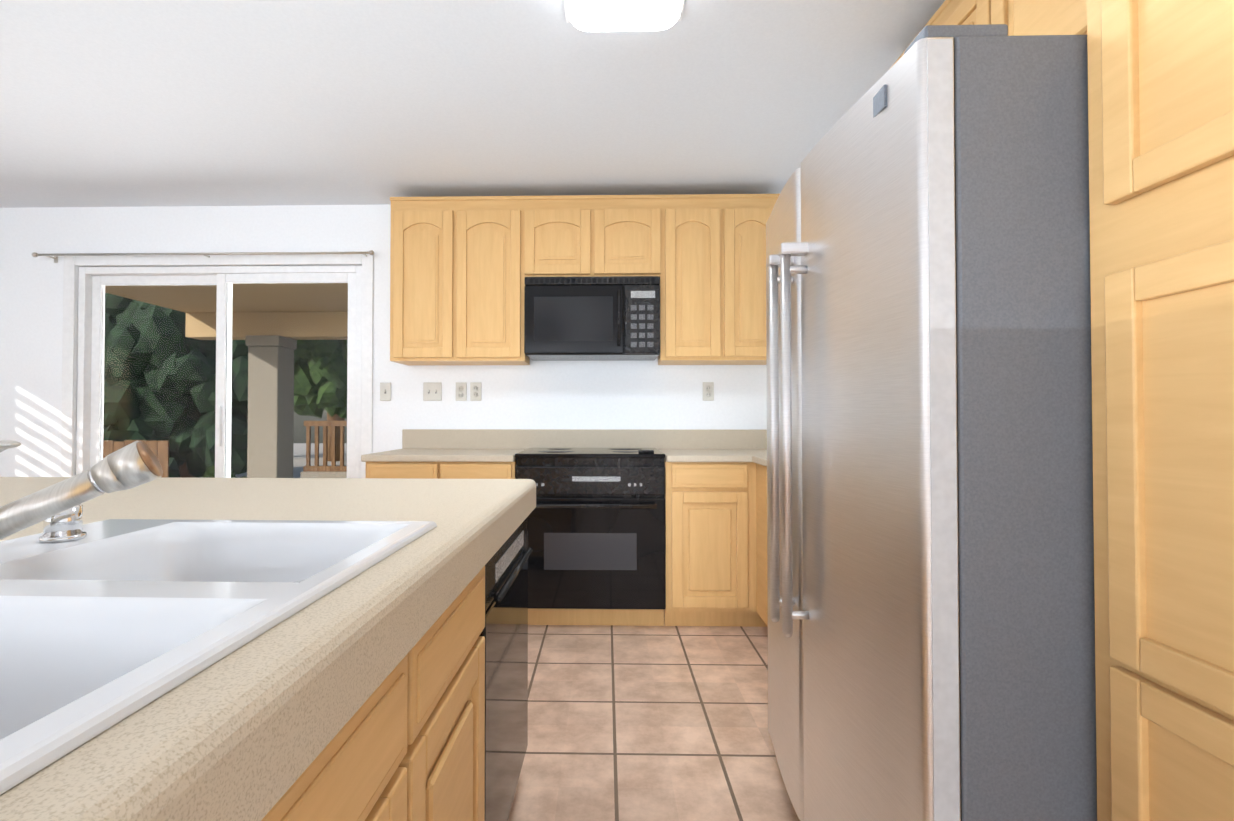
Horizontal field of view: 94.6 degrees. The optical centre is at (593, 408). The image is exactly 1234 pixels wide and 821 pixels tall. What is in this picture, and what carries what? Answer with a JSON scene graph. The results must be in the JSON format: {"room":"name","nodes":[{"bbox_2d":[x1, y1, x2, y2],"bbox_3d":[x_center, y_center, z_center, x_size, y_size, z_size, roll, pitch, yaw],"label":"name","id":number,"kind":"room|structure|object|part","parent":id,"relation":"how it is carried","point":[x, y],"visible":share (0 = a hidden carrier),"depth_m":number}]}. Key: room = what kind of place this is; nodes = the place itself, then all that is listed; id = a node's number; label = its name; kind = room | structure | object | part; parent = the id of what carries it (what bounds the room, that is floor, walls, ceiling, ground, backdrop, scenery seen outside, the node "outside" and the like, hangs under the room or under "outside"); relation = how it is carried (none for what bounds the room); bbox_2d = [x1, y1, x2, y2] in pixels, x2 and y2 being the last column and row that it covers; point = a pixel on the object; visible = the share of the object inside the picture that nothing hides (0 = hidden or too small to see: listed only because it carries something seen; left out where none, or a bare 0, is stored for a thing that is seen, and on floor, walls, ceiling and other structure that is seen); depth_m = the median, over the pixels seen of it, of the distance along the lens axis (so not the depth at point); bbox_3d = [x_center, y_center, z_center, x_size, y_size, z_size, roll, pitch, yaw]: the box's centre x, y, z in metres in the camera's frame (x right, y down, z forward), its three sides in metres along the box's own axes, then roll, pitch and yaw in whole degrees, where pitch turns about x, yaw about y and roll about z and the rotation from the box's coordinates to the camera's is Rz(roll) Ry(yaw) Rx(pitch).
{"room":"kitchen","nodes":[
{"label":"kitchen","id":0,"kind":"room"},
{"bbox_2d":[0,205,766,476],"bbox_3d":[-1.417,-0.068,3.665,5.700,2.460,0.120,0,-1,1],"label":"wall","id":1,"kind":"structure","parent":0,"point":[653,395],"depth_m":3.61},
{"bbox_2d":[31,250,373,262],"bbox_3d":[-2.447,-0.967,3.588,2.167,0.060,0.099,0,-1,1],"label":"curtain rod","id":2,"kind":"object","parent":1,"relation":"attached to","point":[56,255],"visible":1,"depth_m":3.55},
{"bbox_2d":[61,254,373,477],"bbox_3d":[-2.399,0.087,3.614,2.000,2.150,0.014,0,-1,1],"label":"door frame","id":3,"kind":"structure","parent":1,"relation":"attached to","point":[71,263],"depth_m":3.62},
{"bbox_2d":[76,265,361,477],"bbox_3d":[-2.397,0.125,3.677,1.852,2.076,0.112,0,-1,1],"label":"sliding door","id":4,"kind":"structure","parent":1,"relation":"in","point":[93,282],"depth_m":3.66},
{"bbox_2d":[380,383,390,400],"bbox_3d":[-1.318,-0.107,3.594,0.070,0.116,0.014,0,-1,1],"label":"light switch","id":5,"kind":"object","parent":1,"relation":"attached to","point":[385,388],"depth_m":3.59},
{"bbox_2d":[390,196,469,364],"bbox_3d":[-0.956,-0.753,3.442,0.449,0.955,0.318,0,-1,1],"label":"upper cabinet","id":6,"kind":"object","parent":1,"relation":"attached to","point":[462,268],"depth_m":3.29},
{"bbox_2d":[423,382,441,400],"bbox_3d":[-1.019,-0.107,3.588,0.116,0.116,0.014,0,-1,1],"label":"light switch","id":7,"kind":"object","parent":1,"relation":"attached to","point":[432,391],"depth_m":3.59},
{"bbox_2d":[456,382,466,400],"bbox_3d":[-0.837,-0.107,3.587,0.070,0.116,0.008,0,-1,1],"label":"wall outlet","id":8,"kind":"object","parent":1,"relation":"attached to","point":[461,387],"depth_m":3.58},
{"bbox_2d":[470,382,480,400],"bbox_3d":[-0.745,-0.107,3.585,0.070,0.116,0.008,0,-1,1],"label":"wall outlet","id":9,"kind":"object","parent":1,"relation":"attached to","point":[475,387],"depth_m":3.58},
{"bbox_2d":[470,196,529,364],"bbox_3d":[-0.632,-0.753,3.435,0.476,0.955,0.318,0,-1,1],"label":"upper cabinet","id":10,"kind":"object","parent":1,"relation":"attached to","point":[497,223],"depth_m":3.28},
{"bbox_2d":[526,195,605,276],"bbox_3d":[-0.172,-0.991,3.429,0.471,0.479,0.318,0,-1,1],"label":"upper cabinet","id":11,"kind":"object","parent":1,"relation":"attached to","point":[566,234],"depth_m":3.27},
{"bbox_2d":[524,276,659,360],"bbox_3d":[-0.006,-0.525,3.377,0.770,0.443,0.401,0,-1,1],"label":"microwave","id":12,"kind":"object","parent":11,"relation":"attached to","point":[609,318],"visible":1,"depth_m":3.22},
{"bbox_2d":[402,429,766,448],"bbox_3d":[0.122,0.192,3.554,2.652,0.122,0.020,0,-1,1],"label":"backsplash","id":13,"kind":"structure","parent":1,"relation":"attached to","point":[411,438],"depth_m":3.55},
{"bbox_2d":[606,195,665,277],"bbox_3d":[0.162,-0.991,3.422,0.471,0.479,0.318,0,-1,1],"label":"upper cabinet","id":14,"kind":"object","parent":1,"relation":"attached to","point":[635,224],"depth_m":3.26},
{"bbox_2d":[658,194,737,364],"bbox_3d":[0.596,-0.753,3.409,0.422,0.955,0.318,0,-1,1],"label":"upper cabinet","id":15,"kind":"object","parent":1,"relation":"attached to","point":[699,289],"depth_m":3.25},
{"bbox_2d":[703,382,713,400],"bbox_3d":[0.715,-0.107,3.553,0.070,0.116,0.008,0,-1,1],"label":"wall outlet","id":16,"kind":"object","parent":1,"relation":"attached to","point":[708,387],"depth_m":3.55},
{"bbox_2d":[734,194,779,364],"bbox_3d":[0.868,-0.753,3.403,0.398,0.955,0.318,0,-1,1],"label":"upper cabinet","id":17,"kind":"object","parent":1,"relation":"attached to","point":[754,210],"depth_m":3.25},
{"bbox_2d":[0,0,944,207],"bbox_3d":[-1.522,-1.426,-1.675,5.960,0.100,10.840,0,-1,1],"label":"ceiling","id":18,"kind":"structure","parent":0,"point":[126,103],"depth_m":2.41},
{"bbox_2d":[564,0,684,31],"bbox_3d":[0.096,-1.280,1.729,0.390,0.091,0.390,0,-1,1],"label":"ceiling light","id":19,"kind":"object","parent":18,"relation":"attached to","point":[615,15],"visible":0.98,"depth_m":1.79},
{"bbox_2d":[508,625,799,820],"bbox_3d":[-1.522,1.124,-1.712,5.960,0.080,10.840,0,-1,1],"label":"floor","id":20,"kind":"structure","parent":0,"point":[648,723],"depth_m":2.03},
{"bbox_2d":[0,477,535,820],"bbox_3d":[-1.513,0.661,0.652,2.612,0.915,2.414,0,-1,1],"label":"kitchen island","id":21,"kind":"object","parent":20,"relation":"on","point":[360,697],"visible":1,"depth_m":0.61},
{"bbox_2d":[0,504,436,794],"bbox_3d":[-0.589,0.262,0.602,0.608,0.257,0.830,0,-1,1],"label":"sink","id":22,"kind":"object","parent":21,"relation":"in","point":[106,624],"depth_m":0.57},
{"bbox_3d":[-0.791,0.165,0.848,0.052,0.058,0.052,0,-1,1],"label":"air gap cap","id":23,"kind":"part","parent":22,"relation":"part of"},
{"bbox_2d":[0,440,162,539],"bbox_3d":[-0.744,0.117,0.753,0.231,0.152,0.205,0,-1,1],"label":"faucet","id":24,"kind":"object","parent":22,"relation":"on","point":[133,464],"visible":1,"depth_m":0.78},
{"bbox_2d":[362,461,452,478],"bbox_3d":[-0.967,0.720,3.271,0.458,0.874,0.618,0,-1,1],"label":"base cabinet","id":25,"kind":"object","parent":20,"relation":"on","point":[374,469],"depth_m":2.97},
{"bbox_2d":[361,449,525,460],"bbox_3d":[-0.810,0.264,3.271,0.801,0.035,0.624,0,-1,1],"label":"countertop","id":26,"kind":"structure","parent":25,"relation":"on","point":[399,454],"depth_m":2.97},
{"bbox_2d":[453,457,515,478],"bbox_3d":[-0.638,0.720,3.264,0.461,0.874,0.618,0,-1,1],"label":"base cabinet","id":27,"kind":"object","parent":20,"relation":"on","point":[461,469],"depth_m":2.96},
{"bbox_2d":[479,517,532,820],"bbox_3d":[-0.495,0.721,1.461,0.618,0.818,0.586,0,-1,1],"label":"dishwasher","id":28,"kind":"object","parent":20,"relation":"on","point":[504,632],"visible":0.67,"depth_m":1.38},
{"bbox_2d":[515,448,665,625],"bbox_3d":[-0.015,0.690,3.206,0.780,0.932,0.661,0,-1,1],"label":"range","id":29,"kind":"object","parent":20,"relation":"on","point":[597,531],"visible":0.79,"depth_m":2.94},
{"bbox_2d":[664,458,752,626],"bbox_3d":[0.591,0.719,3.237,0.421,0.874,0.618,0,-1,1],"label":"base cabinet","id":30,"kind":"object","parent":20,"relation":"on","point":[716,520],"depth_m":2.93},
{"bbox_2d":[658,449,766,460],"bbox_3d":[0.911,0.264,3.234,1.059,0.035,0.624,0,-1,1],"label":"countertop","id":31,"kind":"structure","parent":30,"relation":"on","point":[670,454],"depth_m":3.01},
{"bbox_2d":[753,453,766,464],"bbox_3d":[1.112,0.251,2.391,0.621,0.035,1.074,0,-1,1],"label":"countertop","id":32,"kind":"structure","parent":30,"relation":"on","point":[762,457],"depth_m":2.85},
{"bbox_2d":[749,461,767,627],"bbox_3d":[1.122,0.711,2.685,0.615,0.874,0.508,0,-1,1],"label":"base cabinet","id":33,"kind":"object","parent":20,"relation":"on","point":[757,472],"depth_m":2.89},
{"bbox_2d":[766,24,1096,820],"bbox_3d":[0.920,0.251,1.364,0.953,1.756,0.909,0,-1,1],"label":"refrigerator","id":34,"kind":"object","parent":20,"relation":"on","point":[930,516],"visible":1,"depth_m":0.93},
{"bbox_2d":[1087,0,1233,820],"bbox_3d":[1.077,-0.078,0.553,0.612,2.389,0.706,0,-1,1],"label":"pantry cabinet","id":35,"kind":"object","parent":20,"relation":"on","point":[1161,128],"visible":1,"depth_m":0.79},
{"bbox_2d":[891,0,1086,66],"bbox_3d":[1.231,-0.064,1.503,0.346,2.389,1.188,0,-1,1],"label":"upper cabinet","id":36,"kind":"object","parent":35,"relation":"attached to","point":[1040,17],"visible":0.08,"depth_m":1.41},
{"label":"outside","id":37,"kind":"structure","parent":0,"visible":0},
{"bbox_2d":[200,443,346,477],"bbox_3d":[-2.748,1.382,13.875,26.000,0.100,20.280,0,-1,1],"label":"ground","id":38,"kind":"structure","parent":37,"point":[299,451],"depth_m":15.43},
{"bbox_2d":[103,421,346,477],"bbox_3d":[-5.176,0.710,7.950,5.800,1.070,1.750,0,-1,1],"label":"fence","id":39,"kind":"object","parent":38,"relation":"on","point":[309,470],"depth_m":8.63},
{"bbox_2d":[103,293,347,477],"bbox_3d":[-6.361,-2.353,12.470,10.984,7.792,9.893,0,-1,1],"label":"trees","id":40,"kind":"object","parent":38,"relation":"on","point":[185,448],"depth_m":8.31},
{"bbox_2d":[245,335,296,477],"bbox_3d":[-3.687,0.205,6.500,0.380,2.038,0.380,0,-1,1],"label":"patio column","id":41,"kind":"structure","parent":38,"relation":"on","point":[277,413],"depth_m":6.34},
{"bbox_2d":[105,283,347,339],"bbox_3d":[-1.560,-1.085,5.209,6.250,0.500,2.928,0,-1,1],"label":"roof","id":42,"kind":"structure","parent":41,"relation":"on","point":[204,323],"depth_m":6.14}
]}

